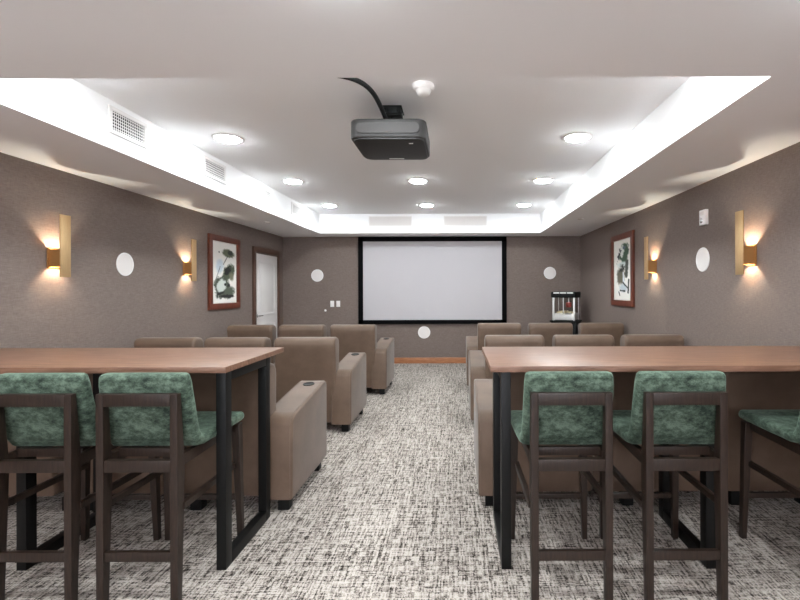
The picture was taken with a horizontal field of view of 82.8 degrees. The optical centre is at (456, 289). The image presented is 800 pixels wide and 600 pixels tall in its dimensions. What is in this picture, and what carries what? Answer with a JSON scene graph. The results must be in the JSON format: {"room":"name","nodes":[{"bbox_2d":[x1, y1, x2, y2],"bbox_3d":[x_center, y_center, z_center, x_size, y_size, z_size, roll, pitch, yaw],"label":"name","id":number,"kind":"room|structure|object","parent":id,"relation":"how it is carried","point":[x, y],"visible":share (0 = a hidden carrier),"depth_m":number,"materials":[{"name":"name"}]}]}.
{"room":"home theater room","nodes":[
{"label":"home theater room","id":0,"kind":"room"},
{"bbox_2d":[0,152,282,347],"bbox_3d":[-3.520,0.041,2.975,0.120,2.880,12.150,0,0,0],"label":"wall","id":1,"kind":"structure","parent":0,"point":[98,306],"depth_m":4.39,"materials":[{"name":"paint"}]},
{"bbox_2d":[47,214,70,276],"bbox_3d":[-3.406,-0.370,3.855,0.110,0.530,0.124,0,0,0],"label":"wall sconce","id":2,"kind":"object","parent":1,"relation":"attached to","point":[60,258],"visible":1,"depth_m":3.83,"materials":[{"name":"gold metal"}]},
{"bbox_2d":[116,253,133,275],"bbox_3d":[-3.456,-0.260,4.690,0.009,0.244,0.244,0,0,0],"label":"wall speaker","id":3,"kind":"object","parent":1,"relation":"attached to","point":[124,262],"visible":1,"depth_m":4.68,"materials":[{"name":"white paint"}]},
{"bbox_2d":[183,239,196,280],"bbox_3d":[-3.406,-0.370,5.740,0.110,0.530,0.124,0,0,0],"label":"wall sconce","id":4,"kind":"object","parent":1,"relation":"attached to","point":[189,268],"visible":1,"depth_m":5.70,"materials":[{"name":"gold metal"}]},
{"bbox_2d":[207,233,239,309],"bbox_3d":[-3.443,-0.245,6.680,0.035,1.070,0.880,0,0,0],"label":"framed painting","id":5,"kind":"object","parent":1,"relation":"attached to","point":[223,252],"visible":1,"depth_m":6.64,"materials":[{"name":"paper"}]},
{"bbox_2d":[252,246,279,337],"bbox_3d":[-3.424,0.375,8.160,0.069,2.210,1.120,0,0,0],"label":"door","id":6,"kind":"structure","parent":1,"relation":"in","point":[265,268],"depth_m":8.11,"materials":[{"name":"white paint"}]},
{"bbox_2d":[0,0,799,236],"bbox_3d":[-0.504,-1.278,2.975,6.120,0.460,12.150,0,0,0],"label":"ceiling","id":7,"kind":"structure","parent":0,"point":[674,97],"depth_m":3.09,"materials":[{"name":"white paint"}]},
{"bbox_2d":[108,104,146,148],"bbox_3d":[-2.557,-1.257,3.502,0.014,0.200,0.403,0,0,0],"label":"ceiling vent","id":8,"kind":"object","parent":7,"relation":"in","point":[121,124],"visible":1,"depth_m":3.48,"materials":[{"name":"white metal"}]},
{"bbox_2d":[203,155,225,184],"bbox_3d":[-2.557,-1.257,4.756,0.014,0.200,0.441,0,0,0],"label":"ceiling vent","id":9,"kind":"object","parent":7,"relation":"in","point":[213,169],"visible":1,"depth_m":4.74,"materials":[{"name":"white metal"}]},
{"bbox_2d":[211,133,244,143],"bbox_3d":[-2.124,-1.392,4.180,0.282,0.024,0.282,0,0,0],"label":"recessed light","id":10,"kind":"object","parent":7,"relation":"in","point":[222,137],"visible":1,"depth_m":4.13,"materials":[{"name":"white paint"}]},
{"bbox_2d":[216,135,239,142],"bbox_3d":[-2.124,-1.391,4.180,0.196,0.023,0.196,0,0,0],"label":"diffuser","id":11,"kind":"object","parent":10,"relation":"attached to","point":[222,138],"depth_m":4.14,"materials":[{"name":"white"}]},
{"bbox_2d":[281,178,303,183],"bbox_3d":[-2.124,-1.392,5.830,0.282,0.024,0.282,0,0,0],"label":"recessed light","id":12,"kind":"object","parent":7,"relation":"in","point":[286,180],"visible":1,"depth_m":5.77,"materials":[{"name":"white"}]},
{"bbox_2d":[285,180,300,183],"bbox_3d":[-2.124,-1.391,5.830,0.196,0.023,0.196,0,0,0],"label":"diffuser","id":13,"kind":"object","parent":12,"relation":"attached to","point":[286,181],"depth_m":5.80,"materials":[{"name":"white"}]},
{"bbox_2d":[291,202,302,218],"bbox_3d":[-2.557,-1.257,7.197,0.014,0.200,0.472,0,0,0],"label":"ceiling vent","id":14,"kind":"object","parent":7,"relation":"in","point":[296,210],"visible":1,"depth_m":7.18,"materials":[{"name":"white metal"}]},
{"bbox_2d":[321,204,338,206],"bbox_3d":[-2.124,-1.392,7.520,0.282,0.024,0.282,0,0,0],"label":"recessed light","id":15,"kind":"object","parent":7,"relation":"in","point":[324,205],"visible":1,"depth_m":7.46,"materials":[{"name":"white"}]},
{"bbox_2d":[341,78,387,118],"bbox_3d":[-0.685,-1.312,2.987,0.611,0.196,0.191,0,0,-40],"label":"cable","id":16,"kind":"object","parent":7,"relation":"hanging from","point":[365,85],"visible":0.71,"depth_m":3.00,"materials":[{"name":"black plastic"}]},
{"bbox_2d":[351,119,429,159],"bbox_3d":[-0.495,-1.143,3.478,0.547,0.148,0.573,0,0,0],"label":"projector","id":17,"kind":"object","parent":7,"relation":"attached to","point":[376,139],"visible":1,"depth_m":3.23,"materials":[{"name":"grey plastic"}]},
{"bbox_2d":[369,216,411,225],"bbox_3d":[-1.244,-1.271,8.394,0.802,0.180,0.012,0,0,0],"label":"ceiling vent","id":18,"kind":"object","parent":7,"relation":"in","point":[373,220],"visible":1,"depth_m":8.39,"materials":[{"name":"white metal"}]},
{"bbox_2d":[383,105,403,118],"bbox_3d":[-0.576,-1.307,3.520,0.306,0.203,0.301,0,0,0],"label":"mount","id":19,"kind":"object","parent":7,"relation":"hanging from","point":[392,111],"visible":0.38,"depth_m":3.48,"materials":[{"name":"black plastic"}]},
{"bbox_2d":[407,178,428,183],"bbox_3d":[-0.504,-1.397,5.830,0.282,0.024,0.282,0,0,0],"label":"recessed light","id":20,"kind":"object","parent":7,"relation":"in","point":[411,180],"visible":1,"depth_m":5.78,"materials":[{"name":"white glass"}]},
{"bbox_2d":[411,179,425,183],"bbox_3d":[-0.504,-1.396,5.830,0.196,0.023,0.196,0,0,0],"label":"diffuser","id":21,"kind":"object","parent":20,"relation":"attached to","point":[417,181],"depth_m":5.78,"materials":[{"name":"white"}]},
{"bbox_2d":[413,80,433,96],"bbox_3d":[-0.232,-1.374,3.110,0.150,0.070,0.150,0,0,0],"label":"smoke detector","id":22,"kind":"object","parent":7,"relation":"hanging from","point":[423,88],"visible":1,"depth_m":3.07,"materials":[{"name":"white paint"}]},
{"bbox_2d":[419,203,434,206],"bbox_3d":[-0.504,-1.397,7.520,0.282,0.024,0.282,0,0,0],"label":"recessed light","id":23,"kind":"object","parent":7,"relation":"in","point":[423,204],"visible":1,"depth_m":7.45,"materials":[{"name":"white glass"}]},
{"bbox_2d":[444,216,486,225],"bbox_3d":[0.155,-1.276,8.394,0.802,0.180,0.012,0,0,0],"label":"ceiling vent","id":24,"kind":"object","parent":7,"relation":"in","point":[448,220],"visible":1,"depth_m":8.39,"materials":[{"name":"white metal"}]},
{"bbox_2d":[516,203,531,206],"bbox_3d":[1.116,-1.401,7.520,0.282,0.024,0.282,0,0,0],"label":"recessed light","id":25,"kind":"object","parent":7,"relation":"in","point":[519,204],"visible":1,"depth_m":7.46,"materials":[{"name":"white"}]},
{"bbox_2d":[532,177,553,182],"bbox_3d":[1.116,-1.401,5.830,0.282,0.024,0.282,0,0,0],"label":"recessed light","id":26,"kind":"object","parent":7,"relation":"in","point":[537,180],"visible":1,"depth_m":5.77,"materials":[{"name":"white glass"}]},
{"bbox_2d":[536,179,550,182],"bbox_3d":[1.116,-1.401,5.830,0.196,0.023,0.196,0,0,0],"label":"diffuser","id":27,"kind":"object","parent":26,"relation":"attached to","point":[537,180],"depth_m":5.79,"materials":[{"name":"white"}]},
{"bbox_2d":[562,132,592,142],"bbox_3d":[1.116,-1.401,4.180,0.282,0.024,0.282,0,0,0],"label":"recessed light","id":28,"kind":"object","parent":7,"relation":"in","point":[574,137],"visible":1,"depth_m":4.13,"materials":[{"name":"white"}]},
{"bbox_2d":[566,134,587,141],"bbox_3d":[1.116,-1.401,4.180,0.196,0.023,0.196,0,0,0],"label":"diffuser","id":29,"kind":"object","parent":28,"relation":"attached to","point":[569,137],"depth_m":4.14,"materials":[{"name":"white"}]},
{"bbox_2d":[5,363,799,599],"bbox_3d":[-0.495,1.522,2.975,6.120,0.100,12.150,0,0,0],"label":"floor","id":30,"kind":"structure","parent":0,"point":[394,509],"depth_m":2.65,"materials":[{"name":"carpet"}]},
{"bbox_2d":[7,440,63,510],"bbox_3d":[-2.914,0.989,3.343,0.775,0.980,0.844,0,0,0],"label":"recliner","id":31,"kind":"object","parent":30,"relation":"on","point":[58,487],"visible":0.03,"depth_m":2.99,"materials":[{"name":"beige fabric"}]},
{"bbox_2d":[0,373,160,599],"bbox_3d":[-1.982,0.939,2.385,0.464,1.074,0.590,0,0,0],"label":"bar stool","id":32,"kind":"object","parent":30,"relation":"on","point":[40,412],"visible":0.78,"depth_m":2.12,"materials":[{"name":"green fabric"}]},
{"bbox_2d":[0,373,95,444],"bbox_3d":[-1.983,0.583,2.189,0.446,0.362,0.146,0,0,0],"label":"cushion","id":33,"kind":"object","parent":32,"relation":"on","point":[18,425],"depth_m":2.15,"materials":[{"name":"green fabric"}]},
{"bbox_2d":[8,437,95,445],"bbox_3d":[-1.983,0.738,2.432,0.464,0.093,0.497,0,0,0],"label":"seat cushion","id":34,"kind":"object","parent":32,"relation":"on","point":[15,441],"depth_m":2.19,"materials":[{"name":"green fabric"}]},
{"bbox_2d":[87,374,163,510],"bbox_3d":[-2.196,0.987,3.343,0.770,0.980,0.844,0,0,0],"label":"recliner","id":35,"kind":"object","parent":30,"relation":"on","point":[115,476],"visible":0.02,"depth_m":2.98,"materials":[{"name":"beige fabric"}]},
{"bbox_2d":[0,347,283,570],"bbox_3d":[-2.309,0.942,2.732,2.217,1.070,0.795,0,0,0],"label":"table","id":36,"kind":"object","parent":30,"relation":"on","point":[228,364],"visible":0.84,"depth_m":2.47,"materials":[{"name":"brown wood"}]},
{"bbox_2d":[134,337,203,347],"bbox_3d":[-2.914,0.989,4.993,0.775,0.980,0.844,0,0,0],"label":"recliner","id":37,"kind":"object","parent":30,"relation":"on","point":[145,342],"visible":0.11,"depth_m":4.58,"materials":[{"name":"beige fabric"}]},
{"bbox_2d":[95,372,243,599],"bbox_3d":[-1.489,0.938,2.385,0.464,1.074,0.590,0,0,0],"label":"bar stool","id":38,"kind":"object","parent":30,"relation":"on","point":[134,411],"visible":0.97,"depth_m":2.12,"materials":[{"name":"green fabric"}]},
{"bbox_2d":[99,372,201,444],"bbox_3d":[-1.490,0.582,2.189,0.446,0.362,0.146,0,0,0],"label":"cushion","id":39,"kind":"object","parent":38,"relation":"on","point":[122,425],"depth_m":2.15,"materials":[{"name":"green fabric"}]},
{"bbox_2d":[111,411,243,445],"bbox_3d":[-1.490,0.736,2.432,0.464,0.093,0.497,0,0,0],"label":"seat cushion","id":40,"kind":"object","parent":38,"relation":"on","point":[205,432],"depth_m":2.20,"materials":[{"name":"green fabric"}]},
{"bbox_2d":[204,337,274,364],"bbox_3d":[-2.196,0.987,4.993,0.770,0.980,0.844,0,0,0],"label":"recliner","id":41,"kind":"object","parent":30,"relation":"on","point":[212,342],"visible":0.1,"depth_m":4.58,"materials":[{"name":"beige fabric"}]},
{"bbox_2d":[227,325,275,363],"bbox_3d":[-2.809,0.988,6.643,0.775,0.980,0.844,0,0,0],"label":"recliner","id":42,"kind":"object","parent":30,"relation":"on","point":[269,331],"visible":0.12,"depth_m":6.23,"materials":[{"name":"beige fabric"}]},
{"bbox_2d":[184,363,326,509],"bbox_3d":[-1.476,0.984,3.343,0.780,0.980,0.844,0,0,0],"label":"recliner","id":43,"kind":"object","parent":30,"relation":"on","point":[298,420],"visible":0.63,"depth_m":2.98,"materials":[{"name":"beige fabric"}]},
{"bbox_2d":[278,325,326,336],"bbox_3d":[-2.091,0.986,6.643,0.770,0.980,0.844,0,0,0],"label":"recliner","id":44,"kind":"object","parent":30,"relation":"on","point":[284,330],"visible":0.16,"depth_m":6.23,"materials":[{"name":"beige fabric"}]},
{"bbox_2d":[274,337,365,431],"bbox_3d":[-1.476,0.984,4.993,0.780,0.980,0.844,0,0,0],"label":"recliner","id":45,"kind":"object","parent":30,"relation":"on","point":[302,358],"visible":0.76,"depth_m":4.61,"materials":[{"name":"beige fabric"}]},
{"bbox_2d":[330,324,393,393],"bbox_3d":[-1.371,0.984,6.643,0.780,0.980,0.844,0,0,0],"label":"recliner","id":46,"kind":"object","parent":30,"relation":"on","point":[353,338],"visible":0.69,"depth_m":6.26,"materials":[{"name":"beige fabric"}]},
{"bbox_2d":[466,323,520,385],"bbox_3d":[0.616,0.978,6.843,0.948,0.980,0.844,0,0,0],"label":"recliner","id":47,"kind":"object","parent":30,"relation":"on","point":[472,342],"visible":0.22,"depth_m":6.44,"materials":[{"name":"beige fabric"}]},
{"bbox_2d":[469,335,543,419],"bbox_3d":[0.616,0.978,5.143,0.948,0.980,0.844,0,0,0],"label":"recliner","id":48,"kind":"object","parent":30,"relation":"on","point":[478,367],"visible":0.27,"depth_m":4.76,"materials":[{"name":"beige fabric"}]},
{"bbox_2d":[474,372,599,505],"bbox_3d":[0.616,0.978,3.393,0.948,0.980,0.844,0,0,0],"label":"recliner","id":49,"kind":"object","parent":30,"relation":"on","point":[483,388],"visible":0.14,"depth_m":3.03,"materials":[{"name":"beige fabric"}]},
{"bbox_2d":[528,323,572,346],"bbox_3d":[1.432,0.976,6.843,0.792,0.980,0.844,0,0,0],"label":"recliner","id":50,"kind":"object","parent":30,"relation":"on","point":[547,330],"visible":0.13,"depth_m":6.43,"materials":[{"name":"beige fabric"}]},
{"bbox_2d":[511,371,613,599],"bbox_3d":[0.536,0.931,2.385,0.464,1.074,0.590,0,0,0],"label":"bar stool","id":51,"kind":"object","parent":30,"relation":"on","point":[560,407],"visible":0.94,"depth_m":2.12,"materials":[{"name":"green fabric"}]},
{"bbox_2d":[511,410,601,444],"bbox_3d":[0.535,0.730,2.432,0.464,0.093,0.497,0,0,0],"label":"seat cushion","id":52,"kind":"object","parent":51,"relation":"on","point":[547,435],"depth_m":2.18,"materials":[{"name":"green fabric"}]},
{"bbox_2d":[520,371,613,442],"bbox_3d":[0.535,0.576,2.189,0.446,0.362,0.146,0,0,0],"label":"cushion","id":53,"kind":"object","parent":51,"relation":"on","point":[557,423],"depth_m":2.15,"materials":[{"name":"green fabric"}]},
{"bbox_2d":[550,320,586,334],"bbox_3d":[2.097,1.019,8.437,0.622,0.890,0.520,0,0,28],"label":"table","id":54,"kind":"object","parent":30,"relation":"on","point":[575,323],"visible":0.18,"depth_m":8.22,"materials":[{"name":"black plastic"}]},
{"bbox_2d":[551,292,580,320],"bbox_3d":[2.040,0.309,8.418,0.460,0.530,0.424,0,0,28],"label":"machine","id":55,"kind":"object","parent":54,"relation":"on","point":[565,305],"visible":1,"depth_m":8.26,"materials":[{"name":"silver metal"}]},
{"bbox_2d":[554,315,577,319],"bbox_3d":[2.042,0.504,8.420,0.380,0.120,0.340,0,0,28],"label":"tray","id":56,"kind":"object","parent":55,"relation":"on","point":[556,317],"depth_m":8.27,"materials":[{"name":"silver metal"}]},
{"bbox_2d":[550,320,581,322],"bbox_3d":[2.042,0.589,8.420,0.500,0.030,0.440,0,0,28],"label":"countertop","id":57,"kind":"structure","parent":54,"relation":"on","point":[570,321],"depth_m":8.27,"materials":[{"name":"black plastic"}]},
{"bbox_2d":[552,335,613,346],"bbox_3d":[1.432,0.976,5.143,0.792,0.980,0.844,0,0,0],"label":"recliner","id":58,"kind":"object","parent":30,"relation":"on","point":[557,340],"visible":0.19,"depth_m":4.73,"materials":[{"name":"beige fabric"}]},
{"bbox_2d":[578,323,623,345],"bbox_3d":[2.109,0.974,6.843,0.670,0.980,0.844,0,0,0],"label":"recliner","id":59,"kind":"object","parent":30,"relation":"on","point":[616,330],"visible":0.19,"depth_m":6.43,"materials":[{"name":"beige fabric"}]},
{"bbox_2d":[482,346,799,568],"bbox_3d":[1.299,0.931,2.732,2.248,1.070,0.795,0,0,0],"label":"table","id":60,"kind":"object","parent":30,"relation":"on","point":[501,361],"visible":0.9,"depth_m":2.49,"materials":[{"name":"brown wood"}]},
{"bbox_2d":[620,334,683,345],"bbox_3d":[2.109,0.974,5.143,0.670,0.980,0.844,0,0,0],"label":"recliner","id":61,"kind":"object","parent":30,"relation":"on","point":[626,339],"visible":0.11,"depth_m":4.73,"materials":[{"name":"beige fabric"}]},
{"bbox_2d":[611,372,699,504],"bbox_3d":[1.432,0.976,3.393,0.792,0.980,0.844,0,0,0],"label":"recliner","id":62,"kind":"object","parent":30,"relation":"on","point":[626,463],"visible":0.09,"depth_m":3.02,"materials":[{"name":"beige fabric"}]},
{"bbox_2d":[599,371,727,599],"bbox_3d":[1.070,0.930,2.385,0.464,1.074,0.590,0,0,0],"label":"bar stool","id":63,"kind":"object","parent":30,"relation":"on","point":[673,408],"visible":0.86,"depth_m":2.12,"materials":[{"name":"green fabric"}]},
{"bbox_2d":[613,410,714,443],"bbox_3d":[1.069,0.728,2.432,0.464,0.093,0.497,0,0,0],"label":"seat cushion","id":64,"kind":"object","parent":63,"relation":"on","point":[631,434],"depth_m":2.19,"materials":[{"name":"green fabric"}]},
{"bbox_2d":[627,371,725,442],"bbox_3d":[1.069,0.574,2.189,0.446,0.362,0.146,0,0,0],"label":"cushion","id":65,"kind":"object","parent":63,"relation":"on","point":[672,423],"depth_m":2.15,"materials":[{"name":"green fabric"}]},
{"bbox_2d":[723,371,799,504],"bbox_3d":[2.109,0.974,3.393,0.670,0.980,0.844,0,0,0],"label":"recliner","id":66,"kind":"object","parent":30,"relation":"on","point":[769,390],"visible":0.5,"depth_m":3.00,"materials":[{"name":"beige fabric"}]},
{"bbox_2d":[739,409,799,538],"bbox_3d":[1.898,0.927,2.385,0.464,1.074,0.590,0,0,0],"label":"bar stool","id":67,"kind":"object","parent":30,"relation":"on","point":[782,427],"visible":1,"depth_m":2.57,"materials":[{"name":"brown wood"}]},
{"bbox_2d":[739,409,799,442],"bbox_3d":[1.897,0.726,2.432,0.464,0.093,0.497,0,0,0],"label":"seat cushion","id":68,"kind":"object","parent":67,"relation":"on","point":[783,425],"depth_m":2.46,"materials":[{"name":"green fabric"}]},
{"bbox_2d":[793,412,799,441],"bbox_3d":[1.897,0.571,2.189,0.446,0.362,0.146,0,0,0],"label":"cushion","id":69,"kind":"object","parent":67,"relation":"on","point":[796,433],"depth_m":2.22,"materials":[{"name":"green fabric"}]},
{"bbox_2d":[283,236,580,357],"bbox_3d":[-0.500,0.032,9.010,5.920,2.880,0.120,0,0,0],"label":"wall","id":70,"kind":"structure","parent":0,"point":[529,299],"depth_m":8.95,"materials":[{"name":"paint"}]},
{"bbox_2d":[311,269,322,281],"bbox_3d":[-2.778,-0.274,8.945,0.244,0.244,0.009,0,0,0],"label":"wall speaker","id":71,"kind":"object","parent":70,"relation":"attached to","point":[317,275],"visible":1,"depth_m":8.94,"materials":[{"name":"white paint"}]},
{"bbox_2d":[418,326,429,337],"bbox_3d":[-0.653,0.857,8.945,0.244,0.244,0.009,0,0,0],"label":"wall speaker","id":72,"kind":"object","parent":70,"relation":"attached to","point":[423,332],"visible":1,"depth_m":8.94,"materials":[{"name":"white paint"}]},
{"bbox_2d":[394,357,465,362],"bbox_3d":[-0.496,1.414,8.943,5.920,0.115,0.014,0,0,0],"label":"baseboard","id":73,"kind":"structure","parent":70,"relation":"attached to","point":[438,359],"depth_m":8.94,"materials":[{"name":"brown wood"}]},
{"bbox_2d":[358,236,506,323],"bbox_3d":[-0.485,-0.178,8.924,2.940,1.730,0.048,0,0,0],"label":"projection screen","id":74,"kind":"object","parent":70,"relation":"attached to","point":[452,279],"visible":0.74,"depth_m":8.91,"materials":[{"name":"white fabric"}]},
{"bbox_2d":[544,267,555,278],"bbox_3d":[1.848,-0.324,8.945,0.244,0.244,0.009,0,0,0],"label":"wall speaker","id":75,"kind":"object","parent":70,"relation":"attached to","point":[549,272],"visible":1,"depth_m":8.94,"materials":[{"name":"white paint"}]},
{"bbox_2d":[545,268,554,277],"bbox_3d":[1.848,-0.324,8.946,0.216,0.216,0.008,0,0,0],"label":"grille","id":76,"kind":"object","parent":75,"relation":"attached to","point":[549,272],"depth_m":8.94,"materials":[{"name":"white fabric"}]},
{"bbox_2d":[581,142,799,345],"bbox_3d":[2.520,0.022,2.975,0.120,2.880,12.150,0,0,0],"label":"wall","id":77,"kind":"structure","parent":0,"point":[715,306],"depth_m":4.27,"materials":[{"name":"paint"}]},
{"bbox_2d":[611,230,634,306],"bbox_3d":[2.442,-0.287,6.660,0.035,1.070,0.880,0,0,0],"label":"framed painting","id":78,"kind":"object","parent":77,"relation":"attached to","point":[622,245],"visible":1,"depth_m":6.61,"materials":[{"name":"paper"}]},
{"bbox_2d":[644,236,656,279],"bbox_3d":[2.404,-0.387,5.600,0.110,0.530,0.124,0,0,0],"label":"wall sconce","id":79,"kind":"object","parent":77,"relation":"attached to","point":[650,266],"visible":1,"depth_m":5.55,"materials":[{"name":"gold metal"}]},
{"bbox_2d":[696,247,709,271],"bbox_3d":[2.455,-0.297,4.500,0.009,0.244,0.244,0,0,0],"label":"wall speaker","id":80,"kind":"object","parent":77,"relation":"attached to","point":[702,257],"visible":1,"depth_m":4.49,"materials":[{"name":"white paint"}]},
{"bbox_2d":[697,249,707,269],"bbox_3d":[2.455,-0.297,4.500,0.008,0.216,0.216,0,0,0],"label":"grille","id":81,"kind":"object","parent":80,"relation":"attached to","point":[702,254],"depth_m":4.49,"materials":[{"name":"white fabric"}]},
{"bbox_2d":[699,209,707,225],"bbox_3d":[2.437,-0.710,4.450,0.042,0.150,0.110,0,0,0],"label":"fire alarm","id":82,"kind":"object","parent":77,"relation":"attached to","point":[703,214],"visible":1,"depth_m":4.42,"materials":[{"name":"white paint"}]},
{"bbox_2d":[735,210,756,274],"bbox_3d":[2.404,-0.387,3.750,0.110,0.530,0.124,0,0,0],"label":"wall sconce","id":83,"kind":"object","parent":77,"relation":"attached to","point":[744,255],"visible":1,"depth_m":3.72,"materials":[{"name":"gold metal"}]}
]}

